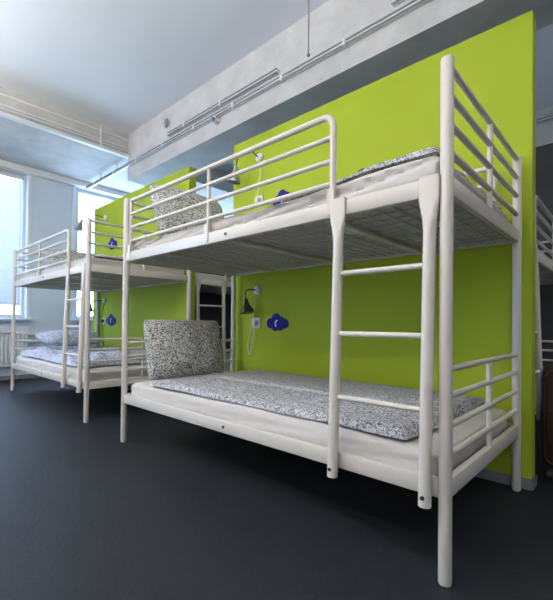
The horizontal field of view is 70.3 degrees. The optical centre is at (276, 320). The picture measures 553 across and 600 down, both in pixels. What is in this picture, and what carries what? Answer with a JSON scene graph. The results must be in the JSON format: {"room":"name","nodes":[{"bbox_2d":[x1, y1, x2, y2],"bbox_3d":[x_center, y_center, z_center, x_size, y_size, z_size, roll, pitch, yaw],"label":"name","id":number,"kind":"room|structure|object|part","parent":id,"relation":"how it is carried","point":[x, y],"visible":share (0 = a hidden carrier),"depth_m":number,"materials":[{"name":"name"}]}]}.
{"room":"dormitory","nodes":[
{"label":"dormitory","id":0,"kind":"room"},
{"bbox_2d":[0,374,40,380],"bbox_3d":[-2.699,0.787,6.172,0.015,0.060,11.000,0,-1,43],"label":"baseboard","id":1,"kind":"structure","parent":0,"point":[24,376],"depth_m":5.33,"materials":[{"name":"grey"}]},
{"bbox_2d":[0,168,118,375],"bbox_3d":[-2.799,-0.777,6.297,0.300,3.190,11.000,0,-1,43],"label":"wall","id":2,"kind":"structure","parent":0,"point":[51,200],"depth_m":5.57,"materials":[{"name":"paint"}]},
{"bbox_2d":[0,331,28,366],"bbox_3d":[-4.011,0.369,4.684,0.104,0.467,1.830,0,-1,43],"label":"radiator","id":3,"kind":"object","parent":2,"relation":"attached to","point":[5,336],"visible":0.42,"depth_m":5.16,"materials":[{"name":"white metal"}]},
{"bbox_2d":[0,331,28,332],"bbox_3d":[-3.998,0.146,4.677,0.075,0.022,1.830,0,-1,43],"label":"grille","id":4,"kind":"object","parent":3,"relation":"attached to","point":[0,331],"depth_m":5.22,"materials":[{"name":"white metal"}]},
{"bbox_2d":[0,170,31,320],"bbox_3d":[-3.976,-1.031,4.837,0.230,2.050,1.670,0,-1,43],"label":"window","id":5,"kind":"structure","parent":2,"relation":"in","point":[20,316],"depth_m":5.39,"materials":[{"name":"white paint"}]},
{"bbox_2d":[0,172,22,305],"bbox_3d":[-3.975,-1.086,4.837,0.048,1.750,1.434,0,-1,43],"label":"blind","id":6,"kind":"object","parent":5,"relation":"attached to","point":[5,286],"visible":0.85,"depth_m":5.26,"materials":[{"name":"white fabric"}]},
{"bbox_3d":[-3.967,-1.943,4.847,0.048,0.035,1.434,0,-1,43],"label":"head rail","id":7,"kind":"part","parent":6,"relation":"part of","materials":[{"name":"white metal"}]},
{"bbox_3d":[-3.953,-0.021,4.795,0.140,0.031,1.670,0,-1,43],"label":"sill","id":8,"kind":"part","parent":5,"relation":"part of","materials":[{"name":"white"}]},
{"bbox_3d":[-3.953,-1.033,4.816,0.023,2.045,1.660,0,-1,43],"label":"architrave","id":9,"kind":"part","parent":5,"relation":"part of","materials":[{"name":"white"}]},
{"bbox_2d":[0,159,128,197],"bbox_3d":[-2.639,-2.022,6.176,0.100,0.080,11.000,0,-1,43],"label":"trim","id":10,"kind":"structure","parent":2,"relation":"attached to","point":[4,164],"depth_m":5.60,"materials":[{"name":"white"}]},
{"bbox_2d":[70,186,116,320],"bbox_3d":[-2.549,-0.999,6.384,0.230,2.050,1.500,0,-1,43],"label":"window","id":11,"kind":"structure","parent":2,"relation":"in","point":[75,197],"depth_m":5.90,"materials":[{"name":"white paint"}]},
{"bbox_3d":[-2.526,-1.002,6.362,0.023,2.045,1.490,0,-1,43],"label":"architrave","id":12,"kind":"part","parent":11,"relation":"part of","materials":[{"name":"white"}]},
{"bbox_2d":[0,87,233,217],"bbox_3d":[-2.175,-2.218,5.751,1.360,0.310,11.000,0,-1,43],"label":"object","id":13,"kind":"structure","parent":2,"relation":"attached to","point":[22,144],"depth_m":4.88,"materials":[{"name":"paint"}]},
{"bbox_2d":[195,271,230,352],"bbox_3d":[-0.765,-0.198,5.360,0.060,2.050,2.200,0,-1,43],"label":"wall","id":14,"kind":"structure","parent":0,"point":[206,313],"depth_m":5.27,"materials":[{"name":"paint"}]},
{"bbox_2d":[0,377,552,599],"bbox_3d":[0.840,0.890,2.903,10.250,0.150,11.400,0,-1,43],"label":"floor","id":15,"kind":"structure","parent":0,"point":[177,509],"depth_m":1.55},
{"bbox_2d":[10,218,190,422],"bbox_3d":[-1.915,0.006,4.069,2.079,1.590,1.011,0,-1,43],"label":"bunk bed","id":16,"kind":"object","parent":15,"relation":"on","point":[86,283],"visible":0.72,"depth_m":3.36,"materials":[{"name":"white metal"}]},
{"bbox_3d":[-2.966,0.000,4.435,0.039,1.590,0.039,0,-1,43],"label":"corner post","id":17,"kind":"part","parent":16,"relation":"part of","materials":[{"name":"white metal"}]},
{"bbox_3d":[-2.336,-0.599,3.865,1.576,0.364,0.025,0,-1,43],"label":"guard rail","id":18,"kind":"part","parent":16,"relation":"part of","materials":[{"name":"white metal"}]},
{"bbox_3d":[-2.212,-0.408,3.748,2.009,0.058,0.025,0,-1,43],"label":"rail","id":19,"kind":"part","parent":16,"relation":"part of","materials":[{"name":"white metal"}]},
{"bbox_3d":[-2.222,0.509,3.737,2.009,0.058,0.025,0,-1,43],"label":"rail","id":20,"kind":"part","parent":16,"relation":"part of","materials":[{"name":"white metal"}]},
{"bbox_3d":[-2.647,-0.400,4.781,0.025,0.058,0.899,0,-1,43],"label":"frame","id":21,"kind":"part","parent":16,"relation":"part of","materials":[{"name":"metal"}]},
{"bbox_2d":[16,356,148,381],"bbox_3d":[-1.907,0.465,4.074,1.975,0.121,0.895,0,-1,43],"label":"mattress","id":22,"kind":"object","parent":16,"relation":"on","point":[49,366],"visible":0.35,"depth_m":3.44,"materials":[{"name":"white fabric"}]},
{"bbox_2d":[20,344,146,367],"bbox_3d":[-1.972,0.337,4.131,1.779,0.122,0.841,0,-1,43],"label":"duvet","id":23,"kind":"object","parent":22,"relation":"on","point":[54,354],"visible":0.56,"depth_m":3.72,"materials":[{"name":"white fabric"}]},
{"bbox_2d":[35,330,102,345],"bbox_3d":[-2.384,0.203,4.533,0.401,0.175,0.605,0,-1,38],"label":"pillow","id":24,"kind":"object","parent":23,"relation":"on","point":[55,338],"visible":0.74,"depth_m":4.37,"materials":[{"name":"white fabric"}]},
{"bbox_3d":[-1.467,-0.001,3.051,0.039,1.590,0.039,0,-1,43],"label":"corner post","id":25,"kind":"part","parent":16,"relation":"part of","materials":[{"name":"white metal"}]},
{"bbox_3d":[-2.335,0.014,5.118,0.039,1.590,0.039,0,-1,43],"label":"corner post","id":26,"kind":"part","parent":16,"relation":"part of","materials":[{"name":"white metal"}]},
{"bbox_2d":[18,257,183,284],"bbox_3d":[-1.898,-0.447,4.085,1.975,0.113,0.895,0,-1,43],"label":"mattress","id":27,"kind":"object","parent":16,"relation":"on","point":[96,261],"visible":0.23,"depth_m":3.47,"materials":[{"name":"white fabric"}]},
{"bbox_2d":[42,249,85,265],"bbox_3d":[-2.265,-0.676,4.441,0.374,0.256,0.606,0,-1,41],"label":"pillow","id":28,"kind":"object","parent":27,"relation":"on","point":[73,254],"visible":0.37,"depth_m":4.27,"materials":[{"name":"grey fabric"}]},
{"bbox_2d":[45,254,122,268],"bbox_3d":[-1.642,-0.529,3.872,1.264,0.041,0.802,0,-1,43],"label":"duvet","id":29,"kind":"object","parent":27,"relation":"on","point":[101,254],"visible":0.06,"depth_m":3.35,"materials":[{"name":"grey fabric"}]},
{"bbox_3d":[-1.157,0.516,3.387,0.025,0.058,0.899,0,-1,43],"label":"frame","id":30,"kind":"part","parent":16,"relation":"part of","materials":[{"name":"white metal"}]},
{"bbox_3d":[-1.148,-0.401,3.397,0.025,0.058,0.899,0,-1,43],"label":"frame","id":31,"kind":"part","parent":16,"relation":"part of","materials":[{"name":"white metal"}]},
{"bbox_3d":[-1.582,-0.394,4.431,2.009,0.058,0.025,0,-1,43],"label":"rail","id":32,"kind":"part","parent":16,"relation":"part of","materials":[{"name":"white metal"}]},
{"bbox_3d":[-0.836,0.013,3.734,0.039,1.590,0.039,0,-1,43],"label":"corner post","id":33,"kind":"part","parent":16,"relation":"part of","materials":[{"name":"white metal"}]},
{"bbox_2d":[194,275,231,370],"bbox_3d":[-0.469,0.030,4.957,1.011,1.590,2.079,0,-1,43],"label":"bunk bed","id":34,"kind":"object","parent":15,"relation":"on","point":[201,285],"visible":0.2,"depth_m":4.15,"materials":[{"name":"white metal"}]},
{"bbox_2d":[195,272,230,291],"bbox_3d":[-0.478,-0.424,4.971,0.895,0.115,1.975,0,-1,43],"label":"mattress","id":35,"kind":"object","parent":34,"relation":"on","point":[197,274],"visible":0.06,"depth_m":4.12,"materials":[{"name":"white fabric"}]},
{"bbox_3d":[-0.138,-0.377,4.660,0.025,0.058,2.009,0,-1,43],"label":"rail","id":36,"kind":"part","parent":34,"relation":"part of","materials":[{"name":"white metal"}]},
{"bbox_2d":[226,352,230,366],"bbox_3d":[-0.487,0.490,4.961,0.895,0.120,1.975,0,-1,43],"label":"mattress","id":37,"kind":"object","parent":34,"relation":"on","point":[228,355],"visible":0.03,"depth_m":4.38,"materials":[{"name":"white fabric"}]},
{"bbox_2d":[120,55,521,587],"bbox_3d":[0.063,0.004,2.202,2.079,1.590,1.011,0,-1,43],"label":"bunk bed","id":38,"kind":"object","parent":15,"relation":"on","point":[443,187],"visible":0.84,"depth_m":1.49,"materials":[{"name":"white metal"}]},
{"bbox_3d":[-0.988,-0.002,2.568,0.039,1.590,0.039,0,-1,43],"label":"corner post","id":39,"kind":"part","parent":38,"relation":"part of","materials":[{"name":"white metal"}]},
{"bbox_3d":[-0.668,-0.402,2.914,0.025,0.058,0.899,0,-1,43],"label":"frame","id":40,"kind":"part","parent":38,"relation":"part of","materials":[{"name":"white metal"}]},
{"bbox_3d":[-0.357,0.012,3.251,0.039,1.590,0.039,0,-1,43],"label":"corner post","id":41,"kind":"part","parent":38,"relation":"part of","materials":[{"name":"white metal"}]},
{"bbox_3d":[-0.357,-0.601,1.998,1.576,0.364,0.025,0,-1,43],"label":"guard rail","id":42,"kind":"part","parent":38,"relation":"part of","materials":[{"name":"white metal"}]},
{"bbox_3d":[-0.234,-0.410,1.881,2.009,0.058,0.025,0,-1,43],"label":"rail","id":43,"kind":"part","parent":38,"relation":"part of","materials":[{"name":"white metal"}]},
{"bbox_3d":[-0.243,0.507,1.870,2.009,0.058,0.025,0,-1,43],"label":"rail","id":44,"kind":"part","parent":38,"relation":"part of","materials":[{"name":"white metal"}]},
{"bbox_2d":[131,372,506,475],"bbox_3d":[0.072,0.464,2.208,1.975,0.121,0.893,0,-1,43],"label":"mattress","id":45,"kind":"object","parent":38,"relation":"on","point":[399,452],"visible":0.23,"depth_m":1.57,"materials":[{"name":"white fabric"}]},
{"bbox_2d":[143,320,223,379],"bbox_3d":[-0.622,0.193,2.723,0.211,0.388,0.606,0,-1,41],"label":"pillow","id":46,"kind":"object","parent":45,"relation":"on","point":[174,348],"visible":1,"depth_m":2.61,"materials":[{"name":"grey fabric"}]},
{"bbox_2d":[149,370,484,439],"bbox_3d":[0.117,0.371,2.159,1.667,0.059,0.862,0,-1,43],"label":"duvet","id":47,"kind":"object","parent":45,"relation":"on","point":[304,396],"visible":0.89,"depth_m":1.90,"materials":[{"name":"grey fabric"}]},
{"bbox_2d":[133,156,506,271],"bbox_3d":[0.081,-0.459,2.218,1.975,0.133,0.895,0,-1,43],"label":"mattress","id":48,"kind":"object","parent":38,"relation":"on","point":[409,172],"visible":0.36,"depth_m":1.71,"materials":[{"name":"white fabric"}]},
{"bbox_2d":[150,185,223,235],"bbox_3d":[-0.585,-0.708,2.720,0.560,0.380,0.267,1,-1,-43],"label":"pillow","id":49,"kind":"object","parent":48,"relation":"on","point":[198,213],"visible":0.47,"depth_m":2.56,"materials":[{"name":"grey fabric"}]},
{"bbox_2d":[283,146,501,209],"bbox_3d":[0.547,-0.541,1.792,0.679,0.059,0.848,0,-1,43],"label":"duvet","id":50,"kind":"object","parent":48,"relation":"on","point":[431,151],"visible":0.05,"depth_m":1.39,"materials":[{"name":"grey fabric"}]},
{"bbox_3d":[0.397,-0.396,2.564,2.009,0.058,0.025,0,-1,43],"label":"rail","id":51,"kind":"part","parent":38,"relation":"part of","materials":[{"name":"white metal"}]},
{"bbox_3d":[0.511,-0.003,1.184,0.039,1.590,0.039,0,-1,43],"label":"corner post","id":52,"kind":"part","parent":38,"relation":"part of","materials":[{"name":"white metal"}]},
{"bbox_3d":[0.389,-0.587,2.575,1.890,0.364,0.025,0,-1,43],"label":"guard rail","id":53,"kind":"part","parent":38,"relation":"part of","materials":[{"name":"white metal"}]},
{"bbox_3d":[0.822,0.514,1.520,0.025,0.058,0.899,0,-1,43],"label":"frame","id":54,"kind":"part","parent":38,"relation":"part of","materials":[{"name":"white metal"}]},
{"bbox_3d":[0.831,-0.403,1.530,0.025,0.058,0.899,0,-1,43],"label":"frame","id":55,"kind":"part","parent":38,"relation":"part of","materials":[{"name":"white metal"}]},
{"bbox_3d":[1.142,0.011,1.867,0.039,1.590,0.039,0,-1,43],"label":"corner post","id":56,"kind":"part","parent":38,"relation":"part of","materials":[{"name":"white metal"}]},
{"bbox_2d":[535,195,552,420],"bbox_3d":[1.619,0.030,3.090,1.011,1.590,2.079,0,-1,43],"label":"bunk bed","id":57,"kind":"object","parent":15,"relation":"on","point":[540,260],"visible":0.08,"depth_m":2.34,"materials":[{"name":"white metal"}]},
{"bbox_3d":[2.066,-0.566,2.921,0.025,0.364,1.576,0,-1,43],"label":"guard rail","id":58,"kind":"part","parent":57,"relation":"part of","materials":[{"name":"white metal"}]},
{"bbox_2d":[538,249,552,277],"bbox_3d":[1.609,-0.424,3.104,0.895,0.113,1.975,0,-1,43],"label":"mattress","id":59,"kind":"object","parent":57,"relation":"on","point":[539,251],"visible":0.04,"depth_m":2.75,"materials":[{"name":"white fabric"}]},
{"bbox_3d":[1.949,-0.378,2.793,0.025,0.058,2.009,0,-1,43],"label":"rail","id":60,"kind":"part","parent":57,"relation":"part of","materials":[{"name":"white metal"}]},
{"bbox_2d":[540,363,552,480],"bbox_3d":[1.534,0.500,1.945,0.370,0.620,0.238,0,-1,43],"label":"suitcase","id":61,"kind":"object","parent":15,"relation":"on","point":[546,373],"visible":1,"depth_m":1.97,"materials":[{"name":"brown"}]},
{"bbox_2d":[0,0,552,173],"bbox_3d":[0.874,-2.475,2.942,10.250,0.200,11.400,0,-1,43],"label":"ceiling","id":62,"kind":"structure","parent":0,"point":[118,65],"depth_m":3.45,"materials":[{"name":"paint"}]},
{"bbox_2d":[306,0,309,56],"bbox_3d":[0.219,-2.085,2.667,0.044,0.598,0.044,0,-1,43],"label":"hanging rod","id":63,"kind":"object","parent":62,"relation":"hanging from","point":[308,53],"visible":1,"depth_m":2.66,"materials":[{"name":"grey metal"}]},
{"bbox_3d":[0.219,-2.094,2.667,0.009,0.579,0.009,0,-1,43],"label":"rod","id":64,"kind":"part","parent":63,"relation":"part of","materials":[{"name":"grey metal"}]},
{"bbox_2d":[127,0,552,185],"bbox_3d":[1.331,-2.082,2.362,8.390,0.590,0.460,0,-1,43],"label":"ceiling beam","id":65,"kind":"structure","parent":62,"relation":"attached to","point":[435,26],"depth_m":3.06,"materials":[{"name":"paint"}]},
{"bbox_2d":[164,118,168,127],"bbox_3d":[-1.231,-2.199,4.384,0.072,0.104,0.046,0,-1,43],"label":"smoke detector","id":66,"kind":"object","parent":65,"relation":"attached to","point":[166,122],"depth_m":4.37,"materials":[{"name":"grey plastic"}]},
{"bbox_2d":[167,68,278,136],"bbox_3d":[-0.593,-2.054,3.793,1.640,0.044,0.046,0,-1,43],"label":"rail","id":67,"kind":"object","parent":65,"relation":"attached to","point":[274,72],"visible":1,"depth_m":3.66,"materials":[{"name":"white metal"}]},
{"bbox_2d":[86,0,432,188],"bbox_3d":[0.634,-2.008,2.660,9.420,0.124,0.046,0,-1,43],"label":"rail","id":68,"kind":"object","parent":65,"relation":"attached to","point":[414,4],"visible":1,"depth_m":3.15,"materials":[{"name":"white metal"}]},
{"bbox_2d":[210,116,219,124],"bbox_3d":[-0.594,-1.921,3.762,0.059,0.059,0.089,0,-1,43],"label":"fitting","id":69,"kind":"object","parent":68,"relation":"attached to","point":[216,120],"visible":1,"depth_m":3.75,"materials":[{"name":"white plastic"}]},
{"bbox_2d":[391,0,404,6],"bbox_3d":[2.423,-2.062,1.009,4.550,0.044,0.046,0,-1,43],"label":"rail","id":70,"kind":"object","parent":65,"relation":"attached to","point":[394,3],"visible":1,"depth_m":2.53,"materials":[{"name":"white metal"}]},
{"bbox_2d":[536,106,552,146],"bbox_3d":[3.220,-2.030,4.408,8.390,0.610,0.450,0,-1,43],"label":"trim","id":71,"kind":"structure","parent":62,"relation":"attached to","point":[544,130],"depth_m":4.34,"materials":[{"name":"paint"}]},
{"bbox_2d":[536,115,552,123],"bbox_3d":[3.123,-2.208,4.163,7.800,0.044,0.046,0,-1,43],"label":"rail","id":72,"kind":"object","parent":71,"relation":"attached to","point":[550,117],"visible":0.02,"depth_m":4.31,"materials":[{"name":"white metal"}]},
{"bbox_2d":[93,10,535,479],"bbox_3d":[-0.593,-0.341,3.606,5.012,2.300,0.081,0,-1,43],"label":"wall","id":73,"kind":"structure","parent":0,"point":[396,115],"depth_m":2.36,"materials":[{"name":"paint"}]},
{"bbox_2d":[73,215,106,230],"bbox_3d":[-2.394,-1.251,5.092,0.477,0.196,0.126,0,-1,6],"label":"reading lamp","id":74,"kind":"object","parent":73,"relation":"attached to","point":[78,226],"visible":1,"depth_m":5.06,"materials":[{"name":"white plastic"}]},
{"bbox_3d":[-2.556,-1.230,5.091,0.155,0.148,0.122,0,-1,43],"label":"lamp shade","id":75,"kind":"part","parent":74,"relation":"part of","materials":[{"name":"silver metal"}]},
{"bbox_2d":[90,298,105,311],"bbox_3d":[-2.317,-0.197,5.063,0.311,0.182,0.080,0,-1,20],"label":"reading lamp","id":76,"kind":"object","parent":73,"relation":"attached to","point":[103,300],"visible":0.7,"depth_m":5.01,"materials":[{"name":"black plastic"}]},
{"bbox_2d":[101,304,105,344],"bbox_3d":[-2.225,0.051,5.018,0.106,0.526,0.044,0,-1,43],"label":"wall socket","id":77,"kind":"object","parent":73,"relation":"attached to","point":[103,320],"visible":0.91,"depth_m":5.02,"materials":[{"name":"white plastic"}]},
{"bbox_3d":[-2.228,0.051,5.021,0.099,0.526,0.032,0,-1,43],"label":"power cord","id":78,"kind":"part","parent":77,"relation":"part of","materials":[{"name":"white plastic"}]},
{"bbox_2d":[107,314,115,325],"bbox_3d":[-2.054,-0.003,4.886,0.243,0.150,0.010,0,-1,43],"label":"sign","id":79,"kind":"object","parent":73,"relation":"attached to","point":[111,320],"visible":1,"depth_m":4.88,"materials":[{"name":"blue"}]},
{"bbox_2d":[108,238,116,249],"bbox_3d":[-2.045,-0.953,4.897,0.243,0.150,0.010,0,-1,43],"label":"sign","id":80,"kind":"object","parent":73,"relation":"attached to","point":[112,241],"visible":0.73,"depth_m":4.89,"materials":[{"name":"blue"}]},
{"bbox_2d":[227,152,262,184],"bbox_3d":[-0.250,-1.235,3.184,0.308,0.251,0.110,0,-1,10],"label":"reading lamp","id":81,"kind":"object","parent":73,"relation":"attached to","point":[259,157],"visible":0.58,"depth_m":3.16,"materials":[{"name":"white plastic"}]},
{"bbox_3d":[-0.347,-1.185,3.200,0.107,0.139,0.106,0,-1,43],"label":"lamp shade","id":82,"kind":"part","parent":81,"relation":"part of","materials":[{"name":"silver metal"}]},
{"bbox_2d":[241,286,260,313],"bbox_3d":[-0.215,-0.161,3.106,0.126,0.227,0.135,0,-1,43],"label":"reading lamp","id":83,"kind":"object","parent":73,"relation":"attached to","point":[247,308],"visible":1,"depth_m":3.10,"materials":[{"name":"black plastic"}]},
{"bbox_3d":[-0.231,-0.115,3.103,0.106,0.123,0.106,0,-1,43],"label":"lamp shade","id":84,"kind":"part","parent":83,"relation":"part of","materials":[{"name":"grey metal"}]},
{"bbox_2d":[248,297,260,354],"bbox_3d":[-0.189,0.046,3.139,0.136,0.469,0.044,0,-1,43],"label":"wall socket","id":85,"kind":"object","parent":73,"relation":"attached to","point":[256,322],"visible":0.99,"depth_m":3.13,"materials":[{"name":"white plastic"}]},
{"bbox_3d":[-0.204,0.046,3.152,0.097,0.469,0.030,0,-1,43],"label":"power cord","id":86,"kind":"part","parent":85,"relation":"part of","materials":[{"name":"white plastic"}]},
{"bbox_2d":[253,318,260,327],"bbox_3d":[-0.159,0.022,3.134,0.084,0.084,0.011,0,-1,43],"label":"socket","id":87,"kind":"object","parent":85,"relation":"attached to","point":[257,320],"depth_m":3.11,"materials":[{"name":"grey plastic"}]},
{"bbox_2d":[255,168,262,202],"bbox_3d":[-0.148,-1.082,3.124,0.084,0.342,0.044,0,-1,43],"label":"wall socket","id":88,"kind":"object","parent":73,"relation":"attached to","point":[259,198],"visible":0.73,"depth_m":3.11,"materials":[{"name":"white plastic"}]},
{"bbox_2d":[267,313,288,330],"bbox_3d":[0.006,0.016,2.983,0.221,0.136,0.009,0,-1,43],"label":"sign","id":89,"kind":"object","parent":73,"relation":"attached to","point":[276,322],"visible":1,"depth_m":2.98,"materials":[{"name":"blue plastic"}]},
{"bbox_2d":[273,190,289,204],"bbox_3d":[0.052,-0.919,2.960,0.221,0.136,0.009,0,-1,43],"label":"sign","id":90,"kind":"object","parent":73,"relation":"attached to","point":[281,192],"visible":0.3,"depth_m":2.97,"materials":[{"name":"blue"}]},
{"bbox_2d":[452,463,536,490],"bbox_3d":[0.440,0.783,2.629,2.185,0.050,0.105,0,-1,43],"label":"baseboard","id":91,"kind":"structure","parent":73,"relation":"attached to","point":[528,484],"depth_m":1.93,"materials":[{"name":"grey"}]},
{"bbox_2d":[536,143,552,367],"bbox_3d":[2.919,-0.432,3.571,2.900,2.550,0.080,0,-1,43],"label":"wall","id":92,"kind":"structure","parent":0,"point":[544,153],"depth_m":3.81,"materials":[{"name":"paint"}]},
{"bbox_3d":[-3.015,-0.865,-1.124,10.050,3.190,0.200,0,-1,43],"label":"wall","id":93,"kind":"structure","parent":0,"visible":0},
{"bbox_2d":[0,93,128,140],"bbox_3d":[-3.648,-2.337,3.139,0.018,0.020,5.160,0,-1,43],"label":"trim","id":94,"kind":"structure","parent":93,"relation":"attached to","point":[4,95],"depth_m":4.43,"materials":[{"name":"white metal"}]},
{"bbox_2d":[0,111,129,158],"bbox_3d":[-3.635,-2.125,3.122,0.060,0.035,5.160,0,-1,43],"label":"trim","id":95,"kind":"structure","parent":93,"relation":"attached to","point":[2,114],"depth_m":4.41,"materials":[{"name":"white"}]},
{"bbox_2d":[100,127,101,144],"bbox_3d":[-2.116,-2.217,4.741,0.014,0.214,0.015,0,-1,43],"label":"bracket","id":96,"kind":"object","parent":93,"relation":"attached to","point":[101,127],"visible":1,"depth_m":4.74,"materials":[{"name":"white metal"}]},
{"bbox_2d":[0,107,128,151],"bbox_3d":[-3.631,-2.189,3.126,0.016,0.016,5.148,0,-1,43],"label":"ceiling pipe","id":97,"kind":"object","parent":96,"relation":"attached to","point":[0,107],"visible":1,"depth_m":4.42,"materials":[{"name":"white metal"}]},
{"bbox_2d":[0,103,128,149],"bbox_3d":[-3.631,-2.222,3.126,0.016,0.016,5.148,0,-1,43],"label":"ceiling pipe","id":98,"kind":"object","parent":96,"relation":"attached to","point":[0,103],"visible":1,"depth_m":4.42,"materials":[{"name":"white metal"}]}
]}

